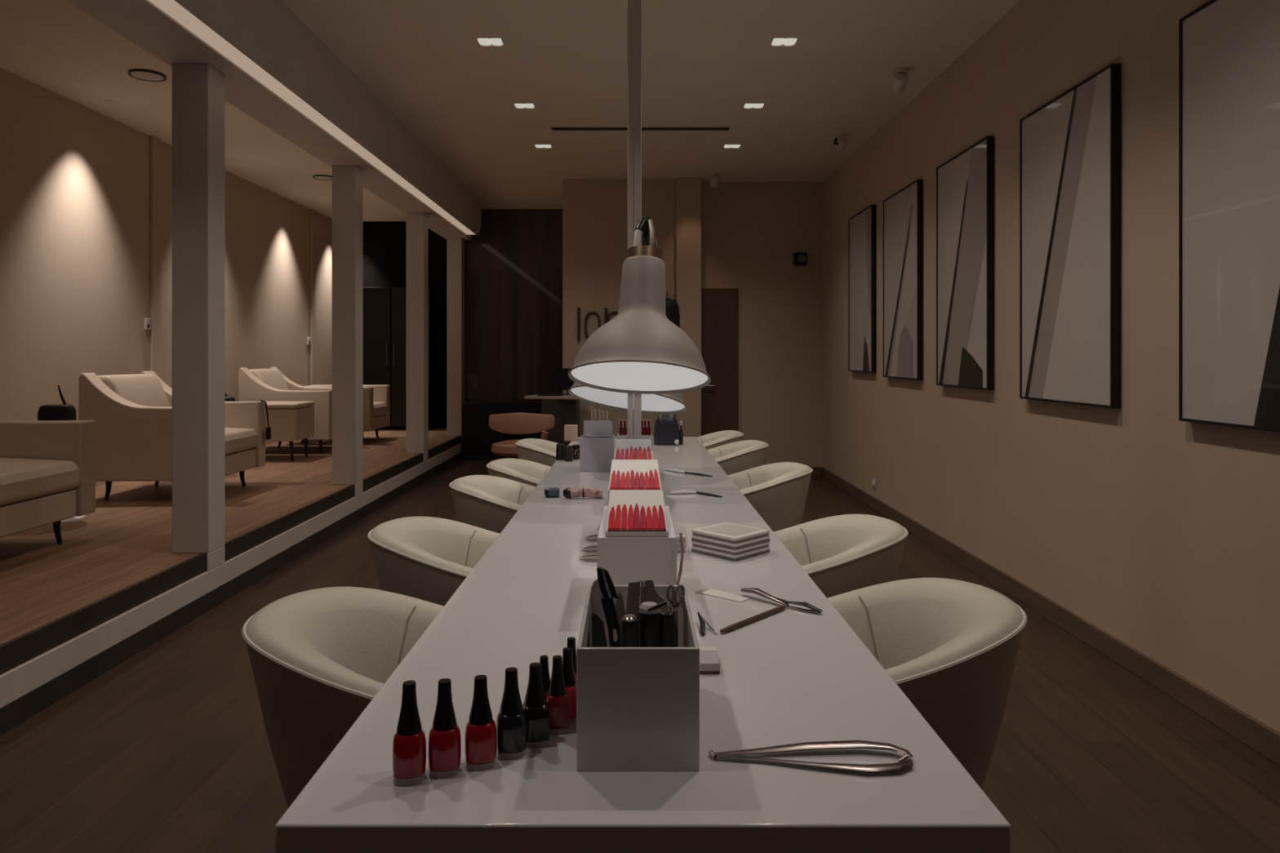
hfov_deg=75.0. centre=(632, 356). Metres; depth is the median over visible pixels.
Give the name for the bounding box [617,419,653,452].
stand
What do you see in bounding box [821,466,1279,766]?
baseboard
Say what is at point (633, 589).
board
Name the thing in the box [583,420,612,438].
folded card
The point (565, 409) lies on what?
reception desk
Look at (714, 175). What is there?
ceiling spotlight
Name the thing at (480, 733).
bottle
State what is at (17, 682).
trim rail
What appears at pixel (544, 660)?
bottle
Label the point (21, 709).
baseboard
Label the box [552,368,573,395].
computer monitor
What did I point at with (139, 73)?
ceiling disc
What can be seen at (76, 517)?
side table
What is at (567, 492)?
bottle
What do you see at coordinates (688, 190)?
trim
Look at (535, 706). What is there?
bottle
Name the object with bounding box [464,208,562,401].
wall
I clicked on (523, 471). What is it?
tub chair
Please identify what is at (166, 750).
floor
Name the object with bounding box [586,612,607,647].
file
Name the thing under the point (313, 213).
trim
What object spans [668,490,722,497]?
knife
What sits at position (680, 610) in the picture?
file
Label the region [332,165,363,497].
column
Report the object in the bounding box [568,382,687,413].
task lamp
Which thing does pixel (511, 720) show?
bottle
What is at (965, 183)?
framed picture
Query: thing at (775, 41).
recessed light
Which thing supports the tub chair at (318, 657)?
on the floor
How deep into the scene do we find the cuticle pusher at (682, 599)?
1.33 m
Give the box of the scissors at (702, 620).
[697,612,717,635]
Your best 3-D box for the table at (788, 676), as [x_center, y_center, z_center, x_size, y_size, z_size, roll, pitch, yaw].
[0.013,0.927,3.484,0.902,0.786,4.931,0,0,0]
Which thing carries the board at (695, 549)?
on the table at (788, 676)
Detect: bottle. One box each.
[391,680,426,778]
[427,678,461,771]
[464,675,497,764]
[495,666,527,753]
[522,662,550,742]
[539,655,550,696]
[546,655,569,728]
[562,647,576,717]
[563,488,602,497]
[566,636,576,681]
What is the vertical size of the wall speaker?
0.140 m
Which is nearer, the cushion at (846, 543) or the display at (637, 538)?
the display at (637, 538)
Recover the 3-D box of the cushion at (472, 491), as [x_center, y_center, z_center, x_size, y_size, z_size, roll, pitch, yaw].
[-0.505,0.706,3.620,0.560,0.348,0.536,0,0,0]
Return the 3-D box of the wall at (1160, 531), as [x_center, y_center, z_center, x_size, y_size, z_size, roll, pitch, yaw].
[2.175,-0.305,4.750,0.150,3.250,12.700,0,0,0]
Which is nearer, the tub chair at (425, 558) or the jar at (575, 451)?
the tub chair at (425, 558)
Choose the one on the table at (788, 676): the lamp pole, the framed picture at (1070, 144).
the lamp pole
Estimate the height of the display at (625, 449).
0.226 m
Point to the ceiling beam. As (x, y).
(268, 33)
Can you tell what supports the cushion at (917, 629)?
on the tub chair at (950, 646)
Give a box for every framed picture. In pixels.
[848,204,875,373]
[883,179,923,380]
[936,135,994,390]
[1019,62,1120,408]
[1178,0,1279,432]
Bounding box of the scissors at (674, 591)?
[666,584,684,647]
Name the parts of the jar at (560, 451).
jar lid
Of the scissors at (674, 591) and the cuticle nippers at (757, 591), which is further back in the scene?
the cuticle nippers at (757, 591)
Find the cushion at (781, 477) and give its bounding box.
[728,462,811,493]
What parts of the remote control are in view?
cord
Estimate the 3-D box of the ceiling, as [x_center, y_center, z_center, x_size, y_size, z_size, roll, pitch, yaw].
[-1.100,-1.980,5.250,6.800,0.100,13.700,0,0,0]
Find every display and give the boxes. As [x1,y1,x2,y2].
[596,490,676,585]
[608,459,662,501]
[613,439,653,459]
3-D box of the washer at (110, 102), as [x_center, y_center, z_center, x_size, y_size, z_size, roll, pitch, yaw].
[-3.950,-1.927,6.320,0.100,0.006,0.100,0,0,0]
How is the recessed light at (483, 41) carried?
in the ceiling
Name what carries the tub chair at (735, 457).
on the floor
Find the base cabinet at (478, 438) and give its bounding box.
[462,400,542,459]
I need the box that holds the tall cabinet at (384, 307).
[363,285,435,430]
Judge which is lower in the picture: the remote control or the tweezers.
the tweezers
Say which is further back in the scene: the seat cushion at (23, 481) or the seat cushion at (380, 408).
the seat cushion at (380, 408)
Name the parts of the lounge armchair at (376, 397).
backrest, arm, arm, leg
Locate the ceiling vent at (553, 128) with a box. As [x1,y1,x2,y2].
[548,125,732,131]
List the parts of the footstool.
leg, leg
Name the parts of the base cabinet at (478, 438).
cabinet door, cabinet door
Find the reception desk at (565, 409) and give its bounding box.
[524,394,579,445]
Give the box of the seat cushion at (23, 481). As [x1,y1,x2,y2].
[0,457,79,506]
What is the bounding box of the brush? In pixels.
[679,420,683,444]
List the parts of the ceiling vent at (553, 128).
blade, blade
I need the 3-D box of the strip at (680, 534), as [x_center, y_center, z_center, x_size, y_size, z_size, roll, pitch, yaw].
[0.099,0.474,1.764,0.012,0.193,0.036,0,0,26]
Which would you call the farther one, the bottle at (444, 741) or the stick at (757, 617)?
the stick at (757, 617)
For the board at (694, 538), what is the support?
on the board at (702, 545)
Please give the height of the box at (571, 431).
0.106 m
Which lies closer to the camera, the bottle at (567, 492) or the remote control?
the bottle at (567, 492)
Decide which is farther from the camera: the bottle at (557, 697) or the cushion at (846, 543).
the cushion at (846, 543)
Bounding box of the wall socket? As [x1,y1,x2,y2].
[871,478,875,488]
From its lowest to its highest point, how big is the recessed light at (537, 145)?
0.006 m
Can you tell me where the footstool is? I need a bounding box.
[241,400,315,461]
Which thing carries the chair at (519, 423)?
on the floor
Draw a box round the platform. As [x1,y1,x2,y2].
[0,427,457,644]
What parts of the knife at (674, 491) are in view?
handle, blade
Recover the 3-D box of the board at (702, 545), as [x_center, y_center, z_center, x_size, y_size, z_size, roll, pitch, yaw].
[0.287,0.549,2.440,0.160,0.015,0.165,0,0,-44]
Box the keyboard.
[537,393,563,395]
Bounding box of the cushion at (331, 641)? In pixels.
[245,586,444,696]
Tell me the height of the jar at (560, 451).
0.088 m
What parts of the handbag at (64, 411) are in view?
handle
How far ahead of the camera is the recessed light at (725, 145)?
7.61 m
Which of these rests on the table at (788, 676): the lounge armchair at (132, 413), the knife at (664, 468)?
the knife at (664, 468)
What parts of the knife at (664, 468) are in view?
handle, blade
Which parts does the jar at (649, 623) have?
jar lid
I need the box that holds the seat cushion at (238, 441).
[225,427,258,454]
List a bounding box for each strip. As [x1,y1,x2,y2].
[148,0,475,235]
[675,533,684,585]
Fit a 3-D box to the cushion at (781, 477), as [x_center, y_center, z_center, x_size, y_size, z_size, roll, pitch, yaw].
[0.590,0.706,4.080,0.560,0.348,0.536,0,0,0]
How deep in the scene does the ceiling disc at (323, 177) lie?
8.90 m
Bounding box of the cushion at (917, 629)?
[827,577,1022,681]
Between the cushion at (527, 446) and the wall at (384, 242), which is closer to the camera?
the cushion at (527, 446)
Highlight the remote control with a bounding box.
[260,400,271,439]
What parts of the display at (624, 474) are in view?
rail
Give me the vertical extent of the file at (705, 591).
0.004 m
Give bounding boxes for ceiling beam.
[65,0,481,235]
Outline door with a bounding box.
[701,288,737,435]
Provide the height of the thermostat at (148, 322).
0.100 m
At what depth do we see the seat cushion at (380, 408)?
10.10 m
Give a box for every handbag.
[37,385,75,420]
[225,392,235,401]
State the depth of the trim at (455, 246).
10.72 m
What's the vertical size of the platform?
0.300 m
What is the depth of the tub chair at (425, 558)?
2.48 m
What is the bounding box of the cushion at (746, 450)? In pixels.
[706,440,767,461]
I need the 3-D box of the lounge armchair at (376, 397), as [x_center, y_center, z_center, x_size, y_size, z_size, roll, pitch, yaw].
[-3.518,0.689,10.060,0.965,0.667,0.800,0,0,0]
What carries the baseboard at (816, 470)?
attached to the wall at (752, 232)
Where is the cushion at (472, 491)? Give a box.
[450,475,535,509]
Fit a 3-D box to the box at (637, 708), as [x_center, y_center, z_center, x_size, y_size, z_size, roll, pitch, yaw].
[0.007,0.488,1.310,0.170,0.170,0.320,0,0,0]
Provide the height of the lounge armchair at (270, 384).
0.906 m
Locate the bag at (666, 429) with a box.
[653,414,679,445]
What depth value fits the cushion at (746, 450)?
5.07 m
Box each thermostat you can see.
[144,318,151,329]
[306,337,311,345]
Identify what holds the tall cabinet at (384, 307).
on the platform
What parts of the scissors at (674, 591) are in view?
ring handle, blade, blade, ring handle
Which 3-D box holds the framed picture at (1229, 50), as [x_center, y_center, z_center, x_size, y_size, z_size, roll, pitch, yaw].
[2.078,-0.514,2.645,0.039,1.512,0.990,0,0,0]
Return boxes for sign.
[577,307,617,341]
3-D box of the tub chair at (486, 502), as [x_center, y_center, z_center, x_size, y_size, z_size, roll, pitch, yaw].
[-0.508,0.926,3.620,0.566,0.788,0.547,0,0,0]
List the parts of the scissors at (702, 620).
blade, blade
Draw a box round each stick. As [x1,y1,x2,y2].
[591,406,592,420]
[720,604,786,633]
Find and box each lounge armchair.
[0,419,95,544]
[78,371,265,500]
[238,366,332,453]
[301,384,390,443]
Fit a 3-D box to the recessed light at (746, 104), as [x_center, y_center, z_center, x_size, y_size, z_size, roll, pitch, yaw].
[0.930,-1.927,6.400,0.162,0.006,0.148,0,0,0]
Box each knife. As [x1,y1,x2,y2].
[663,467,712,476]
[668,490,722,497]
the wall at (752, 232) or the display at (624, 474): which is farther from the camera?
the wall at (752, 232)
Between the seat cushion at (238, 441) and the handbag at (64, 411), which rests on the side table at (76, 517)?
the handbag at (64, 411)
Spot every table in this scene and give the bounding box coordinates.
[47,515,84,524]
[275,436,1010,852]
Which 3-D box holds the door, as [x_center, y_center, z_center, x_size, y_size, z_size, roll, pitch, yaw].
[0.957,0.285,9.156,0.413,2.070,0.088,0,0,0]
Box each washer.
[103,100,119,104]
[225,158,234,160]
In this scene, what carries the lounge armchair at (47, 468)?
on the platform
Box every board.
[591,578,606,639]
[614,591,626,625]
[626,581,639,617]
[640,578,667,610]
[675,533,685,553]
[691,522,769,543]
[691,535,769,550]
[691,541,769,555]
[691,546,769,561]
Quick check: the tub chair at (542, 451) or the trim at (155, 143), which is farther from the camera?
the trim at (155, 143)
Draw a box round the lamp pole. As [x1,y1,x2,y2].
[627,0,641,439]
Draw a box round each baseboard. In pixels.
[0,451,462,735]
[809,466,821,475]
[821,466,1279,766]
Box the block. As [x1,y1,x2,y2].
[698,646,719,674]
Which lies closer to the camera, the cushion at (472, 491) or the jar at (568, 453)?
the cushion at (472, 491)
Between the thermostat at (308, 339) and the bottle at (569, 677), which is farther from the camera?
the thermostat at (308, 339)
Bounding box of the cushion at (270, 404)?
[241,400,315,408]
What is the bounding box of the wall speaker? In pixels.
[793,252,807,266]
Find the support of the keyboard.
on the reception desk at (565, 409)
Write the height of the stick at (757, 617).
0.012 m
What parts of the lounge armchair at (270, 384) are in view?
backrest, arm, leg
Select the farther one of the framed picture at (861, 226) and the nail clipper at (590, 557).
the framed picture at (861, 226)
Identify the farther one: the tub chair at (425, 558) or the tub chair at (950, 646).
the tub chair at (425, 558)
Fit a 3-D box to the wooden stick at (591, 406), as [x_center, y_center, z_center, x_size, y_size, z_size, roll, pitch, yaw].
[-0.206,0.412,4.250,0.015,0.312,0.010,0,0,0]
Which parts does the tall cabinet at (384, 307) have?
cabinet door, cabinet door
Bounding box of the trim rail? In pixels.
[0,442,462,708]
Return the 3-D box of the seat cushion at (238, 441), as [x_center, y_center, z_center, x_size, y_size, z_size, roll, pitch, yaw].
[-3.257,0.630,6.230,0.665,0.170,0.592,0,0,0]
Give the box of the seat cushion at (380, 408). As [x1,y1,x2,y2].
[373,401,387,417]
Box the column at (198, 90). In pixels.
[172,63,225,571]
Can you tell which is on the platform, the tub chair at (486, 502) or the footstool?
the footstool
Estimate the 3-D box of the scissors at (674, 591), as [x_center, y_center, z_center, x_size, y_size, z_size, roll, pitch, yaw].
[0.067,0.466,1.335,0.022,0.202,0.032,0,0,36]
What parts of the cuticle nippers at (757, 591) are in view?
lever, arm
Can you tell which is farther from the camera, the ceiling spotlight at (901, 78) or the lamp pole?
the ceiling spotlight at (901, 78)
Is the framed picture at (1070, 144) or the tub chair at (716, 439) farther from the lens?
the tub chair at (716, 439)
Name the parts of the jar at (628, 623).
jar lid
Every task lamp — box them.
[568,216,711,394]
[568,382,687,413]
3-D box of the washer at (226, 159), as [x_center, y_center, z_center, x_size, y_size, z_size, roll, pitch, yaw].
[-3.950,-1.927,8.150,0.100,0.006,0.100,0,0,0]
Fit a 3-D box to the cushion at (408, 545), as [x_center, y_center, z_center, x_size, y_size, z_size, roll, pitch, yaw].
[-0.540,0.706,2.640,0.560,0.348,0.536,0,0,0]
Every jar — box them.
[555,443,564,460]
[564,445,573,462]
[572,444,579,459]
[620,613,638,647]
[636,601,661,647]
[661,610,675,647]
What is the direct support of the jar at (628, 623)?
in the box at (637, 708)
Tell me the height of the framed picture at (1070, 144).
1.483 m
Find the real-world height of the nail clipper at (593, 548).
0.020 m
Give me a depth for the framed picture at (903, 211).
6.35 m
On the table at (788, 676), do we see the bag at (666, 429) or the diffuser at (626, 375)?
the bag at (666, 429)
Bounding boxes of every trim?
[0,435,461,675]
[150,135,160,378]
[310,208,315,385]
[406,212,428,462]
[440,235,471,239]
[447,238,464,443]
[675,177,701,437]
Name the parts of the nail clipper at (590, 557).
blade, blade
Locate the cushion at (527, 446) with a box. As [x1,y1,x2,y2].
[516,438,559,455]
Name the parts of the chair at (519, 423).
seat, backrest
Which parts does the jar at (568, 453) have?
jar lid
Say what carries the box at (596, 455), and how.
on the table at (788, 676)
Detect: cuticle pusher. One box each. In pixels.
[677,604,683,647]
[680,595,686,647]
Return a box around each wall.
[0,67,332,486]
[363,221,447,427]
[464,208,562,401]
[562,178,822,466]
[822,0,1279,733]
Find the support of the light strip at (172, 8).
attached to the ceiling beam
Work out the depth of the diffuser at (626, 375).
3.33 m
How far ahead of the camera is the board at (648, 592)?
1.41 m
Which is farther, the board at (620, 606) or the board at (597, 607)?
the board at (597, 607)
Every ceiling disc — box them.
[127,68,166,81]
[312,174,332,180]
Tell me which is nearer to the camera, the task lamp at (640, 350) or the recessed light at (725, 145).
the task lamp at (640, 350)
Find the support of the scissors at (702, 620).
on the table at (788, 676)
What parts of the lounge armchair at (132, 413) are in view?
leg, arm, backrest, arm, leg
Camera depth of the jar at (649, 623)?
1.27 m
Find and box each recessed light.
[475,36,505,46]
[512,102,536,108]
[533,143,552,148]
[722,143,742,148]
[742,102,765,108]
[768,36,799,46]
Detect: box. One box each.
[564,424,577,440]
[576,585,699,771]
[579,435,614,471]
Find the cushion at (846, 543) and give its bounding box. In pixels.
[773,514,905,572]
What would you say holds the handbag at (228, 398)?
on the side table
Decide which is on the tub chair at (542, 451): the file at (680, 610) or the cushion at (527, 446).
the cushion at (527, 446)
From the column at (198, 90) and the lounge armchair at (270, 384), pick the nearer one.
the column at (198, 90)
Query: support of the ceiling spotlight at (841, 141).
attached to the ceiling
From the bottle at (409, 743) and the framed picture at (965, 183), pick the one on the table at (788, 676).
the bottle at (409, 743)
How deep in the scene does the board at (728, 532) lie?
2.41 m
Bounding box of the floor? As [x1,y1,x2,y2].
[0,458,1279,852]
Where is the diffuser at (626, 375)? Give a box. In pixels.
[571,361,707,391]
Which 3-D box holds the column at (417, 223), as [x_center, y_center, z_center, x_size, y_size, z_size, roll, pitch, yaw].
[-2.295,-0.203,8.880,0.190,2.635,0.180,0,0,0]
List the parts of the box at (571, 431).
lid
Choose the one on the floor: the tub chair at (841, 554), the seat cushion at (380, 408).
the tub chair at (841, 554)
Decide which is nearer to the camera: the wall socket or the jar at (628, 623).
the jar at (628, 623)
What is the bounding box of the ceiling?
[0,0,1020,221]
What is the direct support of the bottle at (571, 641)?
on the table at (788, 676)
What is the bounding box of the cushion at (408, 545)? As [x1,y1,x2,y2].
[370,516,499,574]
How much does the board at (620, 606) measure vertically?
0.172 m
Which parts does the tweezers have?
arm, arm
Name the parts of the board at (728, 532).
panel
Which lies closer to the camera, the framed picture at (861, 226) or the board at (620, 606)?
the board at (620, 606)
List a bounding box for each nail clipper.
[578,552,596,560]
[580,544,596,552]
[584,533,597,541]
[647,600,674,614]
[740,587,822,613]
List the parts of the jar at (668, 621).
jar lid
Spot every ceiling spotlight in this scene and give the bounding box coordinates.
[710,171,719,187]
[833,131,847,151]
[892,66,908,92]
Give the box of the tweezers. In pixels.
[708,740,913,773]
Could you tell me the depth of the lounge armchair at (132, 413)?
5.80 m
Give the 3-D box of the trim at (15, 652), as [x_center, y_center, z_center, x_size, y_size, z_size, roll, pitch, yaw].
[-2.223,1.067,4.650,0.022,0.097,12.500,0,0,0]
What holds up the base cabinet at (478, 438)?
on the floor
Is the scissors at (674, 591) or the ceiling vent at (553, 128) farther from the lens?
the ceiling vent at (553, 128)
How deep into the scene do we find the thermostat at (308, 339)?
10.81 m
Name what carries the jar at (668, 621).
in the box at (637, 708)
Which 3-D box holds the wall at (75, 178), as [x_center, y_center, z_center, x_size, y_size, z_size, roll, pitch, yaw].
[-4.295,-0.355,5.250,0.150,3.150,13.700,0,0,0]
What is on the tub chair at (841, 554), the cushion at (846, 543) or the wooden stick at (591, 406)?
the cushion at (846, 543)
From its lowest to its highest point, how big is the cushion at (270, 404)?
0.050 m
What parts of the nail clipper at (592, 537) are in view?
blade, blade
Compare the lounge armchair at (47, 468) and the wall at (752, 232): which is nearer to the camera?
the lounge armchair at (47, 468)
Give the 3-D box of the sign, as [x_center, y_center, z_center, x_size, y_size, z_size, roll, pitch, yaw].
[-0.358,-0.343,9.035,0.484,0.374,0.030,0,0,0]
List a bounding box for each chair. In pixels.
[241,586,444,808]
[367,516,499,605]
[448,475,535,533]
[486,457,551,487]
[488,412,554,456]
[515,438,559,466]
[697,430,743,449]
[706,440,768,475]
[728,462,813,532]
[773,514,908,598]
[827,577,1026,790]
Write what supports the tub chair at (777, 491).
on the floor
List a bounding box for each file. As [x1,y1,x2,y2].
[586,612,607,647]
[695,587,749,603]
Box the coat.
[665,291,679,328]
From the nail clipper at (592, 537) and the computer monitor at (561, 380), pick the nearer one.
the nail clipper at (592, 537)
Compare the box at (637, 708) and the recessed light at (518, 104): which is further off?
the recessed light at (518, 104)

